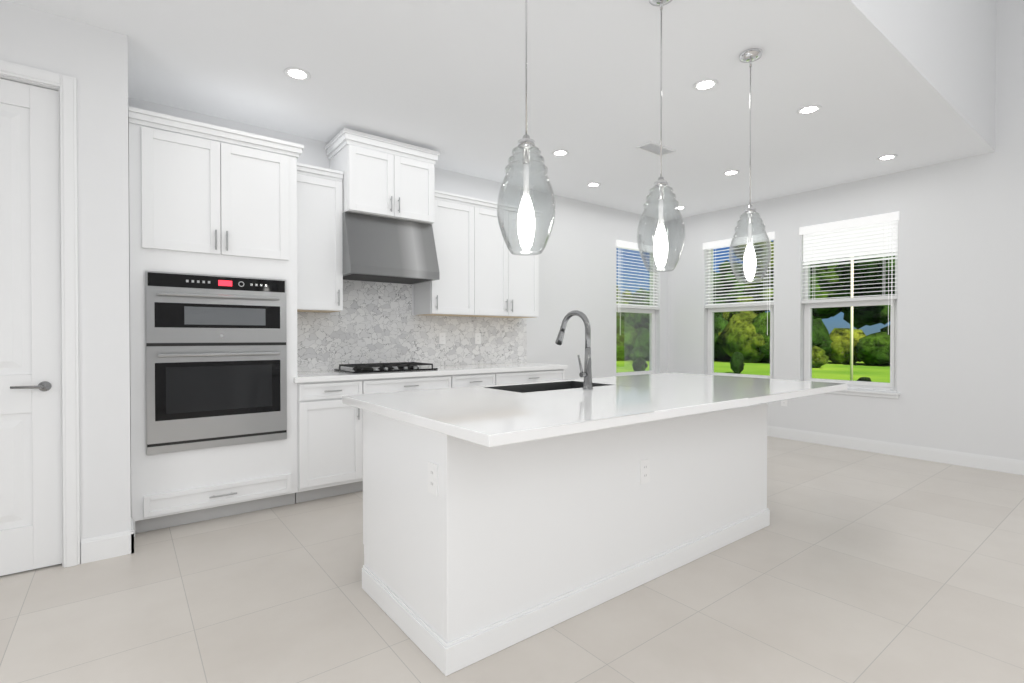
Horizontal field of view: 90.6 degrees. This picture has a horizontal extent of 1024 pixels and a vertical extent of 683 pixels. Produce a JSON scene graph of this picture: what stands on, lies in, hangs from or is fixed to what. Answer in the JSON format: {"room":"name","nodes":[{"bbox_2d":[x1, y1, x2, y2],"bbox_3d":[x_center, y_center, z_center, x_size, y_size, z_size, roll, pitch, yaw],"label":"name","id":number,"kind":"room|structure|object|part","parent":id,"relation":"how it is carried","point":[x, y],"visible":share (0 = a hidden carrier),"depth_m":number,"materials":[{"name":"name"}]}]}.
{"room":"kitchen","nodes":[
{"label":"kitchen","id":0,"kind":"room"},
{"bbox_2d":[0,0,133,566],"bbox_3d":[-3.637,-0.301,1.817,3.644,3.020,0.164,0,1,-37],"label":"wall","id":1,"kind":"structure","parent":0,"point":[92,60],"depth_m":2.78,"materials":[{"name":"white paint"}]},
{"bbox_2d":[0,60,79,575],"bbox_3d":[-2.749,-0.102,2.449,1.000,2.610,0.096,0,1,-37],"label":"door","id":2,"kind":"structure","parent":1,"relation":"in","point":[39,524],"depth_m":2.66,"materials":[{"name":"white paint"}]},
{"bbox_3d":[-2.490,0.237,2.627,0.152,0.054,0.058,0,1,-37],"label":"handle","id":3,"kind":"part","parent":2,"relation":"part of","materials":[{"name":"silver metal"}]},
{"bbox_2d":[128,97,667,379],"bbox_3d":[-0.260,-0.334,5.584,6.630,3.020,0.180,0,1,-37],"label":"wall","id":4,"kind":"structure","parent":0,"point":[577,263],"depth_m":6.23,"materials":[{"name":"white paint"}]},
{"bbox_2d":[300,167,343,314],"bbox_3d":[-1.664,-0.793,4.166,0.436,1.083,0.349,0,1,-37],"label":"upper cabinet","id":5,"kind":"object","parent":4,"relation":"attached to","point":[321,193],"depth_m":4.06,"materials":[{"name":"white paint"}]},
{"bbox_2d":[328,139,435,210],"bbox_3d":[-1.142,-1.341,4.486,0.780,0.563,0.469,0,1,-37],"label":"upper cabinet","id":6,"kind":"object","parent":4,"relation":"attached to","point":[376,172],"depth_m":4.27,"materials":[{"name":"white paint"}]},
{"bbox_2d":[340,199,439,286],"bbox_3d":[-1.123,-0.836,4.465,0.800,0.573,0.533,0,1,-37],"label":"range hood","id":7,"kind":"object","parent":4,"relation":"attached to","point":[380,242],"depth_m":4.29,"materials":[{"name":"silver metal"}]},
{"bbox_2d":[276,220,526,372],"bbox_3d":[-0.889,-0.408,4.977,2.650,1.306,0.011,0,1,-37],"label":"backsplash","id":8,"kind":"structure","parent":4,"relation":"attached to","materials":[{"name":"tile"}]},
{"bbox_2d":[414,195,479,318],"bbox_3d":[-0.635,-0.800,4.955,0.530,1.083,0.349,0,1,-37],"label":"upper cabinet","id":9,"kind":"object","parent":4,"relation":"attached to","point":[457,294],"depth_m":4.84,"materials":[{"name":"white paint"}]},
{"bbox_2d":[476,203,538,318],"bbox_3d":[-0.168,-0.803,5.314,0.888,1.083,0.349,0,1,-37],"label":"upper cabinet","id":10,"kind":"object","parent":4,"relation":"attached to","point":[509,283],"depth_m":5.17,"materials":[{"name":"white paint"}]},
{"bbox_2d":[616,247,654,375],"bbox_3d":[1.691,-0.412,7.107,0.934,1.844,0.077,0,1,-37],"label":"window","id":11,"kind":"structure","parent":4,"relation":"in","point":[651,345],"depth_m":7.21,"materials":[{"name":"glass"}]},
{"bbox_2d":[616,240,658,309],"bbox_3d":[1.742,-0.717,7.038,0.964,1.262,0.084,0,1,-37],"label":"window blind","id":12,"kind":"object","parent":11,"relation":"attached to","point":[626,244],"visible":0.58,"depth_m":6.98,"materials":[{"name":"white plastic"}]},
{"bbox_2d":[6,0,994,220],"bbox_3d":[-0.591,-1.771,2.997,9.930,0.100,3.500,0,1,-37],"label":"ceiling","id":13,"kind":"structure","parent":0,"point":[445,79],"depth_m":3.40,"materials":[{"name":"white paint"}]},
{"bbox_2d":[284,67,310,80],"bbox_3d":[-1.380,-1.719,3.262,0.160,0.006,0.160,0,1,-37],"label":"recessed light","id":14,"kind":"object","parent":13,"relation":"in","point":[299,74],"visible":1,"depth_m":3.26,"materials":[{"name":"white paint"}]},
{"bbox_2d":[497,0,555,255],"bbox_3d":[0.056,-1.029,1.988,0.232,1.364,0.232,0,1,-37],"label":"pendant light","id":15,"kind":"object","parent":13,"relation":"hanging from","point":[525,223],"visible":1,"depth_m":1.97,"materials":[{"name":"clear glass"}]},
{"bbox_3d":[0.056,-0.560,1.992,0.232,0.425,0.232,0,1,-37],"label":"lamp shade","id":16,"kind":"part","parent":15,"relation":"part of","materials":[{"name":"clear glass"}]},
{"bbox_2d":[552,150,568,155],"bbox_3d":[0.445,-1.731,4.662,0.160,0.006,0.160,0,1,-37],"label":"recessed light","id":17,"kind":"object","parent":13,"relation":"in","point":[560,153],"visible":0.98,"depth_m":4.66,"materials":[{"name":"white paint"}]},
{"bbox_2d":[586,183,600,186],"bbox_3d":[0.908,-1.740,5.635,0.160,0.006,0.160,0,1,-37],"label":"recessed light","id":18,"kind":"object","parent":13,"relation":"in","point":[593,184],"visible":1,"depth_m":5.62,"materials":[{"name":"white paint"}]},
{"bbox_2d":[636,141,675,155],"bbox_3d":[1.294,-1.728,4.558,0.360,0.012,0.160,0,1,-37],"label":"ceiling vent","id":19,"kind":"object","parent":13,"relation":"in","point":[654,145],"visible":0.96,"depth_m":4.54,"materials":[{"name":"white metal"}]},
{"bbox_2d":[637,0,684,271],"bbox_3d":[0.738,-1.034,2.511,0.232,1.364,0.232,0,1,-37],"label":"pendant light","id":20,"kind":"object","parent":13,"relation":"hanging from","point":[660,248],"visible":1,"depth_m":2.50,"materials":[{"name":"clear glass"}]},
{"bbox_3d":[0.738,-0.565,2.515,0.232,0.425,0.232,0,1,-37],"label":"lamp shade","id":21,"kind":"part","parent":20,"relation":"part of","materials":[{"name":"clear glass"}]},
{"bbox_2d":[693,79,717,90],"bbox_3d":[1.298,-1.720,3.402,0.160,0.006,0.160,0,1,-37],"label":"recessed light","id":22,"kind":"object","parent":13,"relation":"in","point":[704,84],"visible":1,"depth_m":3.40,"materials":[{"name":"white paint"}]},
{"bbox_2d":[723,170,739,175],"bbox_3d":[2.259,-1.736,5.222,0.160,0.006,0.160,0,1,-37],"label":"recessed light","id":23,"kind":"object","parent":13,"relation":"in","point":[731,172],"visible":1,"depth_m":5.21,"materials":[{"name":"white paint"}]},
{"bbox_2d":[729,48,770,282],"bbox_3d":[1.429,-1.038,3.041,0.232,1.364,0.232,0,1,-37],"label":"pendant light","id":24,"kind":"object","parent":13,"relation":"hanging from","point":[750,56],"visible":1,"depth_m":3.03,"materials":[{"name":"clear glass"}]},
{"bbox_3d":[1.429,-0.569,3.045,0.232,0.425,0.232,0,1,-37],"label":"lamp shade","id":25,"kind":"part","parent":24,"relation":"part of","materials":[{"name":"clear glass"}]},
{"bbox_2d":[797,105,821,114],"bbox_3d":[2.211,-1.723,3.774,0.160,0.006,0.160,0,1,-37],"label":"recessed light","id":26,"kind":"object","parent":13,"relation":"in","point":[809,109],"visible":0.98,"depth_m":3.77,"materials":[{"name":"white paint"}]},
{"bbox_2d":[877,154,897,160],"bbox_3d":[3.534,-1.732,4.776,0.160,0.006,0.160,0,1,-37],"label":"recessed light","id":27,"kind":"object","parent":13,"relation":"in","point":[887,157],"visible":0.96,"depth_m":4.77,"materials":[{"name":"white paint"}]},
{"bbox_2d":[0,436,1023,682],"bbox_3d":[0.687,1.273,1.358,10.290,0.120,8.060,0,1,-37],"label":"floor","id":28,"kind":"structure","parent":0,"point":[852,566],"depth_m":2.31,"materials":[{"name":"tile"}]},
{"bbox_2d":[128,115,303,536],"bbox_3d":[-2.121,-0.080,3.612,0.966,2.545,0.681,0,1,-37],"label":"tall cabinet","id":29,"kind":"object","parent":28,"relation":"on","point":[273,320],"depth_m":3.32,"materials":[{"name":"white paint"}]},
{"bbox_2d":[300,379,363,501],"bbox_3d":[-1.551,0.742,4.065,0.476,0.894,0.669,0,1,-37],"label":"base cabinet","id":30,"kind":"object","parent":28,"relation":"on","point":[331,430],"depth_m":3.80,"materials":[{"name":"white paint"}]},
{"bbox_2d":[300,363,567,382],"bbox_3d":[-0.695,0.268,4.706,2.680,0.040,0.686,0,1,-37],"label":"countertop","id":31,"kind":"structure","parent":30,"relation":"on","point":[457,368],"depth_m":4.31,"materials":[{"name":"white stone"}]},
{"bbox_2d":[332,363,439,374],"bbox_3d":[-1.100,0.223,4.445,0.760,0.052,0.460,0,1,-37],"label":"cooktop","id":32,"kind":"object","parent":31,"relation":"in","point":[353,367],"depth_m":4.38,"materials":[{"name":"black metal"}]},
{"bbox_2d":[364,375,459,393],"bbox_3d":[-1.045,0.738,4.453,0.924,0.894,0.669,0,1,-37],"label":"base cabinet","id":33,"kind":"object","parent":28,"relation":"on","point":[426,382],"depth_m":4.20,"materials":[{"name":"white paint"}]},
{"bbox_2d":[460,371,503,386],"bbox_3d":[-0.516,0.735,4.858,0.536,0.894,0.669,0,1,-37],"label":"base cabinet","id":34,"kind":"object","parent":28,"relation":"on","point":[498,379],"depth_m":4.63,"materials":[{"name":"white paint"}]},
{"bbox_2d":[504,371,564,383],"bbox_3d":[-0.030,0.731,5.232,0.946,0.894,0.669,0,1,-37],"label":"base cabinet","id":35,"kind":"object","parent":28,"relation":"on","point":[510,377],"depth_m":4.98,"materials":[{"name":"white paint"}]},
{"bbox_2d":[353,402,769,675],"bbox_3d":[0.410,0.759,2.964,2.416,0.879,1.019,0,1,-37],"label":"kitchen island","id":36,"kind":"object","parent":28,"relation":"on","point":[497,518],"depth_m":2.20,"materials":[{"name":"white paint"}]},
{"bbox_2d":[342,374,846,449],"bbox_3d":[0.654,0.298,2.969,2.850,0.040,1.338,0,1,-37],"label":"island countertop","id":37,"kind":"structure","parent":36,"relation":"on","point":[476,415],"depth_m":2.36,"materials":[{"name":"white stone"}]},
{"bbox_2d":[490,379,613,393],"bbox_3d":[0.232,0.402,3.150,0.758,0.249,0.388,0,1,-37],"label":"sink","id":38,"kind":"object","parent":37,"relation":"in","point":[521,387],"depth_m":3.33,"materials":[{"name":"black metal"}]},
{"bbox_2d":[555,310,597,389],"bbox_3d":[0.350,0.044,3.049,0.115,0.465,0.302,0,1,-37],"label":"faucet","id":39,"kind":"object","parent":37,"relation":"on","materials":[{"name":"silver metal"}]},
{"bbox_2d":[668,0,1023,460],"bbox_3d":[4.752,-1.363,4.341,0.180,5.100,7.880,0,1,-37],"label":"wall","id":40,"kind":"structure","parent":0,"point":[960,328],"depth_m":4.99,"materials":[{"name":"white paint"}]},
{"bbox_2d":[707,243,773,378],"bbox_3d":[3.010,-0.408,6.655,0.077,1.844,0.934,0,1,-37],"label":"window","id":41,"kind":"structure","parent":40,"relation":"in","point":[711,344],"depth_m":6.78,"materials":[{"name":"glass"}]},
{"bbox_2d":[703,232,774,334],"bbox_3d":[2.944,-0.714,6.602,0.084,1.262,0.964,0,1,-37],"label":"window blind","id":42,"kind":"object","parent":41,"relation":"attached to","point":[715,245],"visible":0.65,"depth_m":6.62,"materials":[{"name":"white plastic"}]},
{"bbox_2d":[804,255,897,390],"bbox_3d":[3.771,-0.399,5.663,0.077,1.844,0.934,0,1,-37],"label":"window","id":43,"kind":"structure","parent":40,"relation":"in","point":[891,385],"depth_m":5.62,"materials":[{"name":"glass"}]},
{"bbox_2d":[799,212,898,334],"bbox_3d":[3.705,-0.705,5.610,0.084,1.262,0.964,0,1,-37],"label":"window blind","id":44,"kind":"object","parent":43,"relation":"attached to","point":[868,236],"visible":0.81,"depth_m":5.57,"materials":[{"name":"white plastic"}]},
{"bbox_2d":[830,387,899,398],"bbox_3d":[3.704,0.548,5.620,0.114,0.076,1.000,0,1,-37],"label":"window sill","id":45,"kind":"structure","parent":40,"relation":"attached to","point":[873,393],"depth_m":5.41,"materials":[{"name":"white paint"}]},
{"bbox_2d":[767,425,1023,474],"bbox_3d":[4.625,1.122,4.369,0.014,0.130,7.685,0,1,-37],"label":"baseboard","id":46,"kind":"structure","parent":40,"relation":"attached to","point":[1000,464],"depth_m":5.16,"materials":[{"name":"white paint"}]},
{"bbox_2d":[869,0,995,139],"bbox_3d":[0.428,-2.850,1.659,9.930,2.080,0.150,0,1,-37],"label":"wall","id":47,"kind":"structure","parent":0,"point":[951,44],"depth_m":3.83,"materials":[{"name":"white paint"}]},
{"bbox_3d":[-2.544,-0.313,3.239,0.150,3.020,0.760,0,1,-37],"label":"wall","id":48,"kind":"structure","parent":0,"visible":0},
{"bbox_2d":[131,517,133,552],"bbox_3d":[-2.228,1.134,2.974,0.014,0.130,0.264,0,1,-37],"label":"baseboard","id":49,"kind":"structure","parent":48,"relation":"attached to","point":[132,526],"depth_m":2.87,"materials":[{"name":"white paint"}]},
{"label":"outside","id":50,"kind":"structure","parent":0,"visible":0},
{"bbox_2d":[616,360,889,382],"bbox_3d":[6.736,1.290,24.088,100.000,0.250,110.000,0,1,-37],"label":"ground","id":51,"kind":"structure","parent":50,"point":[830,367],"depth_m":20.86,"materials":[{"name":"green plant"}]},
{"bbox_2d":[616,286,632,318],"bbox_3d":[9.410,-2.288,47.847,4.290,6.512,5.478,0,1,-37],"label":"tree","id":52,"kind":"object","parent":51,"relation":"on","point":[617,315],"depth_m":46.57,"materials":[{"name":"green plant"}]},
{"bbox_2d":[616,318,638,360],"bbox_3d":[6.112,-0.063,29.659,2.555,2.673,2.945,0,1,-37],"label":"bush","id":53,"kind":"object","parent":51,"relation":"on","point":[630,334],"depth_m":28.60,"materials":[{"name":"green plant"}]},
{"bbox_2d":[622,288,649,320],"bbox_3d":[10.523,-1.603,40.227,4.786,5.279,4.296,0,1,-37],"label":"tree","id":54,"kind":"object","parent":51,"relation":"on","point":[626,315],"depth_m":39.77,"materials":[{"name":"green plant"}]},
{"bbox_2d":[625,300,649,328],"bbox_3d":[9.113,-0.940,34.708,2.616,4.046,2.777,0,1,-37],"label":"tree","id":55,"kind":"object","parent":51,"relation":"on","point":[639,316],"depth_m":34.12,"materials":[{"name":"green plant"}]},
{"bbox_2d":[629,347,647,360],"bbox_3d":[6.813,0.765,27.295,1.022,0.925,0.894,0,1,-37],"label":"bush","id":56,"kind":"object","parent":51,"relation":"on","point":[643,354],"depth_m":27.01,"materials":[{"name":"green plant"}]},
{"bbox_2d":[630,327,648,360],"bbox_3d":[7.349,0.230,29.583,2.268,2.119,2.143,0,1,-37],"label":"bush","id":57,"kind":"object","parent":51,"relation":"on","point":[645,340],"depth_m":28.71,"materials":[{"name":"green plant"}]},
{"bbox_2d":[632,357,647,370],"bbox_3d":[4.884,0.912,19.409,0.543,0.635,0.552,0,1,-37],"label":"bush","id":58,"kind":"object","parent":51,"relation":"on","point":[641,365],"depth_m":19.24,"materials":[{"name":"green plant"}]},
{"bbox_2d":[714,317,730,360],"bbox_3d":[12.236,-0.091,29.702,3.074,2.689,2.856,0,1,-37],"label":"bush","id":59,"kind":"object","parent":51,"relation":"on","point":[719,354],"depth_m":28.69,"materials":[{"name":"green plant"}]},
{"bbox_2d":[713,292,753,317],"bbox_3d":[15.068,-1.239,35.906,3.372,4.624,3.967,0,1,-37],"label":"tree","id":60,"kind":"object","parent":51,"relation":"on","point":[717,314],"depth_m":35.90,"materials":[{"name":"green plant"}]},
{"bbox_2d":[730,352,743,373],"bbox_3d":[8.490,0.834,19.173,0.533,0.913,0.538,0,1,-37],"label":"bush","id":61,"kind":"object","parent":51,"relation":"on","point":[735,361],"depth_m":18.98,"materials":[{"name":"green plant"}]},
{"bbox_2d":[722,297,753,321],"bbox_3d":[14.469,-0.873,32.062,3.324,3.960,3.166,0,1,-37],"label":"tree","id":62,"kind":"object","parent":51,"relation":"on","point":[727,316],"depth_m":31.28,"materials":[{"name":"green plant"}]},
{"bbox_2d":[717,311,764,362],"bbox_3d":[12.622,-0.062,27.537,3.051,3.211,3.110,0,1,-37],"label":"bush","id":63,"kind":"object","parent":51,"relation":"on","point":[730,328],"depth_m":26.59,"materials":[{"name":"green plant"}]},
{"bbox_2d":[713,260,768,310],"bbox_3d":[18.537,-2.944,41.552,6.359,7.936,5.429,0,1,-37],"label":"tree","id":64,"kind":"object","parent":51,"relation":"on","point":[729,276],"depth_m":40.69,"materials":[{"name":"green plant"}]},
{"bbox_2d":[752,312,769,362],"bbox_3d":[13.974,-0.095,26.858,3.008,2.968,2.937,0,1,-37],"label":"bush","id":65,"kind":"object","parent":51,"relation":"on","point":[761,328],"depth_m":26.02,"materials":[{"name":"green plant"}]},
{"bbox_2d":[732,241,840,316],"bbox_3d":[24.153,-4.339,43.109,7.554,10.705,9.032,0,1,-37],"label":"tree","id":66,"kind":"object","parent":51,"relation":"on","point":[753,247],"depth_m":43.24,"materials":[{"name":"green plant"}]},
{"bbox_2d":[743,242,843,313],"bbox_3d":[19.821,-3.128,36.568,7.182,8.389,6.435,0,1,-37],"label":"tree","id":67,"kind":"object","parent":51,"relation":"on","point":[760,283],"depth_m":36.07,"materials":[{"name":"green plant"}]},
{"bbox_2d":[770,259,854,318],"bbox_3d":[18.106,-2.043,30.718,4.090,6.325,5.268,0,1,-37],"label":"tree","id":68,"kind":"object","parent":51,"relation":"on","point":[827,313],"depth_m":28.99,"materials":[{"name":"green plant"}]},
{"bbox_2d":[812,346,828,367],"bbox_3d":[13.475,0.694,22.631,1.018,1.028,1.174,0,1,-37],"label":"bush","id":69,"kind":"object","parent":51,"relation":"on","point":[818,361],"depth_m":22.27,"materials":[{"name":"green plant"}]},
{"bbox_2d":[812,318,832,354],"bbox_3d":[15.539,0.031,26.734,2.891,2.538,2.706,0,1,-37],"label":"bush","id":70,"kind":"object","parent":51,"relation":"on","point":[823,334],"depth_m":25.70,"materials":[{"name":"green plant"}]},
{"bbox_2d":[819,257,861,297],"bbox_3d":[23.836,-5.007,31.886,9.926,12.234,11.669,0,1,-37],"label":"tree","id":71,"kind":"object","parent":51,"relation":"on","point":[859,275],"depth_m":32.65,"materials":[{"name":"green plant"}]},
{"bbox_2d":[827,328,865,363],"bbox_3d":[17.244,0.319,26.113,2.490,2.024,2.633,0,1,-37],"label":"bush","id":72,"kind":"object","parent":51,"relation":"on","point":[843,338],"depth_m":25.47,"materials":[{"name":"green plant"}]},
{"bbox_2d":[850,260,853,380],"bbox_3d":[8.344,-0.554,12.448,0.180,3.660,0.171,0,1,-37],"label":"pole","id":73,"kind":"object","parent":51,"relation":"on","point":[851,329],"depth_m":12.43,"materials":[{"name":"white"}]},
{"bbox_2d":[857,377,871,381],"bbox_3d":[8.262,1.064,11.915,0.393,0.470,0.401,0,1,-37],"label":"bush","id":74,"kind":"object","parent":51,"relation":"on","point":[868,379],"depth_m":11.83,"materials":[{"name":"green plant"}]},
{"bbox_2d":[843,252,894,328],"bbox_3d":[21.591,-2.885,27.009,7.153,8.078,6.876,0,1,-37],"label":"tree","id":75,"kind":"object","parent":51,"relation":"on","point":[879,315],"depth_m":27.22,"materials":[{"name":"green plant"}]},
{"bbox_2d":[856,332,889,365],"bbox_3d":[17.681,0.351,24.221,1.968,1.646,1.907,0,1,-37],"label":"bush","id":76,"kind":"object","parent":51,"relation":"on","point":[866,346],"depth_m":23.81,"materials":[{"name":"green plant"}]},
{"bbox_2d":[880,325,889,333],"bbox_3d":[18.874,0.211,23.746,2.864,2.362,3.181,0,1,-37],"label":"bush","id":77,"kind":"object","parent":51,"relation":"on","point":[884,329],"depth_m":24.22,"materials":[{"name":"green plant"}]}
]}

